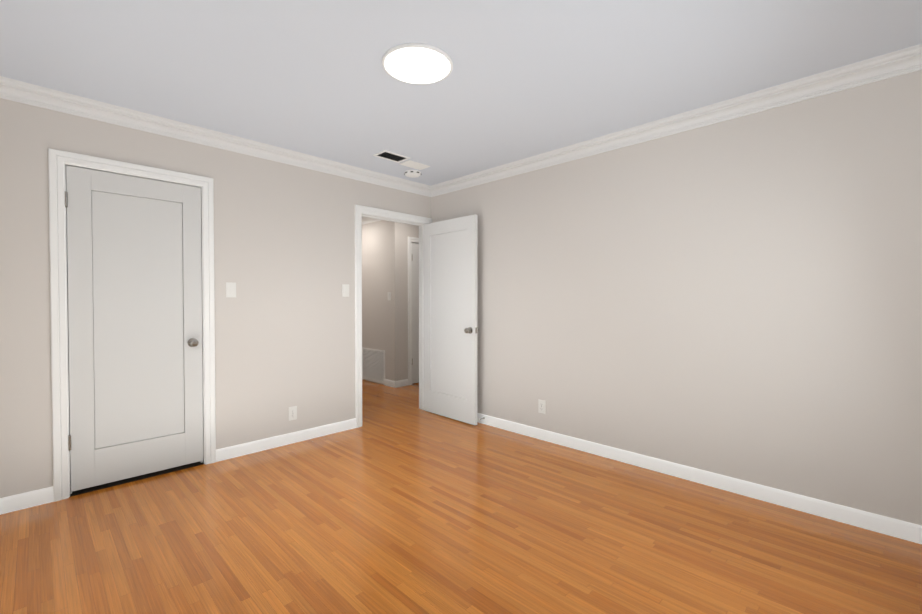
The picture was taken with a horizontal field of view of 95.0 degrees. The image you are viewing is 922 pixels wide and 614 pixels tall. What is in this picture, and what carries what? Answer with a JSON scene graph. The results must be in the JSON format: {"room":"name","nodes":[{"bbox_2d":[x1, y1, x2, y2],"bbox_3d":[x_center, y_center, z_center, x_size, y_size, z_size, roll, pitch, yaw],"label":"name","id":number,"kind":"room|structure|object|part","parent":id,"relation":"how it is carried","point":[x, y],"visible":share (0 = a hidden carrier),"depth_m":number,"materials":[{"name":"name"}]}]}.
{"room":"empty bedroom","nodes":[
{"label":"empty bedroom","id":0,"kind":"room"},
{"bbox_2d":[0,98,430,497],"bbox_3d":[-1.561,-0.064,3.573,0.120,2.460,3.615,1,1,45],"label":"wall","id":1,"kind":"structure","parent":0,"point":[284,247],"depth_m":3.31,"materials":[{"name":"white paint"}]},
{"bbox_2d":[0,486,53,514],"bbox_3d":[-2.580,1.139,2.469,0.014,0.090,0.286,1,1,45],"label":"baseboard","id":2,"kind":"structure","parent":1,"relation":"attached to","point":[21,501],"depth_m":2.48,"materials":[{"name":"white paint"}]},
{"bbox_2d":[48,148,215,501],"bbox_3d":[-2.216,0.137,2.916,0.122,2.080,0.775,1,1,45],"label":"door frame","id":3,"kind":"structure","parent":1,"relation":"attached to","point":[203,461],"depth_m":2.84,"materials":[{"name":"white paint"}]},
{"bbox_2d":[65,165,202,491],"bbox_3d":[-2.193,0.136,2.886,0.169,2.026,0.740,1,1,45],"label":"closet door","id":4,"kind":"structure","parent":1,"relation":"in","point":[134,274],"depth_m":2.85,"materials":[{"name":"white paint"}]},
{"bbox_2d":[0,76,431,195],"bbox_3d":[-1.487,-1.248,3.470,0.105,0.088,3.120,1,1,45],"label":"crown molding","id":5,"kind":"structure","parent":1,"relation":"attached to","point":[10,89],"depth_m":2.98,"materials":[{"name":"white paint"}]},
{"bbox_2d":[226,282,235,296],"bbox_3d":[-1.774,-0.132,3.263,0.012,0.115,0.070,1,1,45],"label":"switch plate","id":6,"kind":"object","parent":1,"relation":"attached to","point":[230,289],"visible":1,"depth_m":3.26,"materials":[{"name":"white plastic"}]},
{"bbox_2d":[216,418,355,461],"bbox_3d":[-1.433,1.121,3.627,0.014,0.090,1.207,1,1,45],"label":"baseboard","id":7,"kind":"structure","parent":1,"relation":"attached to","point":[234,451],"depth_m":3.55,"materials":[{"name":"white paint"}]},
{"bbox_2d":[289,406,296,420],"bbox_3d":[-1.440,0.911,3.620,0.008,0.115,0.070,1,1,45],"label":"electrical outlet plate","id":8,"kind":"object","parent":1,"relation":"attached to","point":[293,413],"visible":1,"depth_m":3.62,"materials":[{"name":"white plastic"}]},
{"bbox_2d":[342,284,348,296],"bbox_3d":[-1.079,-0.155,3.965,0.012,0.115,0.070,1,1,45],"label":"switch plate","id":9,"kind":"object","parent":1,"relation":"attached to","point":[345,290],"visible":1,"depth_m":3.96,"materials":[{"name":"white plastic"}]},
{"bbox_2d":[355,204,431,427],"bbox_3d":[-0.717,0.085,4.428,0.159,2.135,0.965,1,1,45],"label":"door frame","id":10,"kind":"structure","parent":1,"relation":"attached to","point":[360,210],"depth_m":4.10,"materials":[{"name":"white paint"}]},
{"bbox_2d":[424,214,478,424],"bbox_3d":[-0.134,0.124,4.374,0.798,2.040,0.169,1,1,45],"label":"door","id":11,"kind":"structure","parent":1,"relation":"in","point":[451,329],"depth_m":4.33,"materials":[{"name":"white paint"}]},
{"bbox_2d":[362,220,401,384],"bbox_3d":[-1.365,-0.109,6.421,1.350,2.460,0.132,1,1,45],"label":"wall","id":12,"kind":"structure","parent":0,"point":[381,278],"depth_m":6.13,"materials":[{"name":"white paint"}]},
{"bbox_3d":[-1.318,0.863,6.307,0.620,0.480,0.013,1,1,45],"label":"hall air vent grille","id":13,"kind":"part","parent":12,"relation":"part of","materials":[{"name":"white metal"}]},
{"bbox_2d":[384,379,408,387],"bbox_3d":[-0.157,1.082,6.069,1.370,0.090,1.879,1,1,45],"label":"baseboard","id":14,"kind":"structure","parent":12,"relation":"attached to","point":[396,384],"depth_m":6.00,"materials":[{"name":"white paint"}]},
{"bbox_2d":[402,223,418,379],"bbox_3d":[-0.326,-0.111,6.597,0.120,2.460,1.580,1,1,45],"label":"wall","id":15,"kind":"structure","parent":0,"point":[408,230],"depth_m":6.04,"materials":[{"name":"white paint"}]},
{"bbox_2d":[408,237,418,384],"bbox_3d":[-0.431,0.054,6.394,0.020,2.135,0.930,1,1,45],"label":"door frame","id":16,"kind":"structure","parent":15,"relation":"attached to","point":[412,239],"depth_m":6.08,"materials":[{"name":"white paint"}]},
{"bbox_2d":[0,380,921,613],"bbox_3d":[-0.300,1.194,3.751,6.890,0.060,5.615,1,1,45],"label":"floor","id":17,"kind":"structure","parent":0,"point":[399,501],"depth_m":2.15,"materials":[{"name":"brown wood"}]},
{"bbox_2d":[70,461,203,496],"bbox_3d":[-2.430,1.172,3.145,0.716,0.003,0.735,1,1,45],"label":"threshold","id":18,"kind":"object","parent":17,"relation":"on","point":[110,484],"visible":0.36,"depth_m":2.88,"materials":[{"name":"black"}]},
{"bbox_2d":[0,0,921,185],"bbox_3d":[-0.080,-1.321,2.086,4.290,0.100,3.615,1,1,45],"label":"ceiling","id":19,"kind":"structure","parent":0,"point":[526,79],"depth_m":2.19,"materials":[{"name":"white paint"}]},
{"bbox_2d":[373,150,409,162],"bbox_3d":[-0.595,-1.291,3.628,0.175,0.008,0.270,1,1,45],"label":"ceiling vent","id":20,"kind":"object","parent":19,"relation":"in","point":[391,156],"visible":1,"depth_m":3.62,"materials":[{"name":"black metal"}]},
{"bbox_2d":[404,170,420,177],"bbox_3d":[-0.466,-1.283,4.085,0.163,0.038,0.163,1,1,45],"label":"smoke detector","id":21,"kind":"object","parent":19,"relation":"attached to","point":[412,173],"visible":1,"depth_m":4.04,"materials":[{"name":"white paint"}]},
{"bbox_2d":[400,160,429,169],"bbox_3d":[-0.422,-1.296,3.865,0.150,0.004,0.250,1,1,45],"label":"blank plate","id":22,"kind":"object","parent":19,"relation":"attached to","point":[414,165],"visible":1,"depth_m":3.87,"materials":[{"name":"white paint"}]},
{"bbox_2d":[382,43,452,83],"bbox_3d":[-0.227,-1.265,2.216,0.370,0.014,0.370,1,1,45],"label":"recessed light","id":23,"kind":"object","parent":19,"relation":"in","point":[415,63],"visible":1,"depth_m":2.18,"materials":[{"name":"white paint"}]},
{"bbox_2d":[431,70,921,524],"bbox_3d":[1.193,-0.059,3.306,4.170,2.460,0.120,1,1,45],"label":"wall","id":24,"kind":"structure","parent":0,"point":[740,298],"depth_m":2.68,"materials":[{"name":"white paint"}]},
{"bbox_2d":[538,399,544,413],"bbox_3d":[0.709,0.874,3.709,0.070,0.115,0.008,1,1,45],"label":"electrical outlet plate","id":25,"kind":"object","parent":24,"relation":"attached to","point":[541,406],"visible":1,"depth_m":3.71,"materials":[{"name":"white plastic"}]},
{"bbox_2d":[428,44,921,196],"bbox_3d":[1.071,-1.245,3.249,4.050,0.088,0.105,1,1,45],"label":"crown molding","id":26,"kind":"structure","parent":24,"relation":"attached to","point":[887,66],"depth_m":2.68,"materials":[{"name":"white paint"}]},
{"bbox_2d":[477,413,921,543],"bbox_3d":[1.103,1.125,3.318,4.048,0.090,0.014,1,1,45],"label":"baseboard","id":27,"kind":"structure","parent":24,"relation":"attached to","point":[901,529],"depth_m":2.68,"materials":[{"name":"white paint"}]},
{"bbox_3d":[-1.297,-1.377,5.667,2.720,0.100,4.240,1,1,45],"label":"ceiling","id":28,"kind":"structure","parent":0,"visible":0},
{"bbox_2d":[362,217,380,224],"bbox_3d":[-1.445,-1.297,6.343,1.320,0.080,0.090,1,1,45],"label":"crown molding","id":29,"kind":"structure","parent":28,"relation":"attached to","point":[365,220],"depth_m":6.21,"materials":[{"name":"white paint"}]},
{"bbox_3d":[-0.481,0.081,6.443,0.122,2.080,0.820,1,1,45],"label":"door frame","id":30,"kind":"structure","parent":0,"visible":0},
{"bbox_2d":[412,243,418,382],"bbox_3d":[-0.459,0.090,6.414,0.169,2.040,0.785,1,1,45],"label":"hall door","id":31,"kind":"structure","parent":30,"relation":"attached to","point":[415,312],"depth_m":6.18,"materials":[{"name":"white paint"}]}
]}

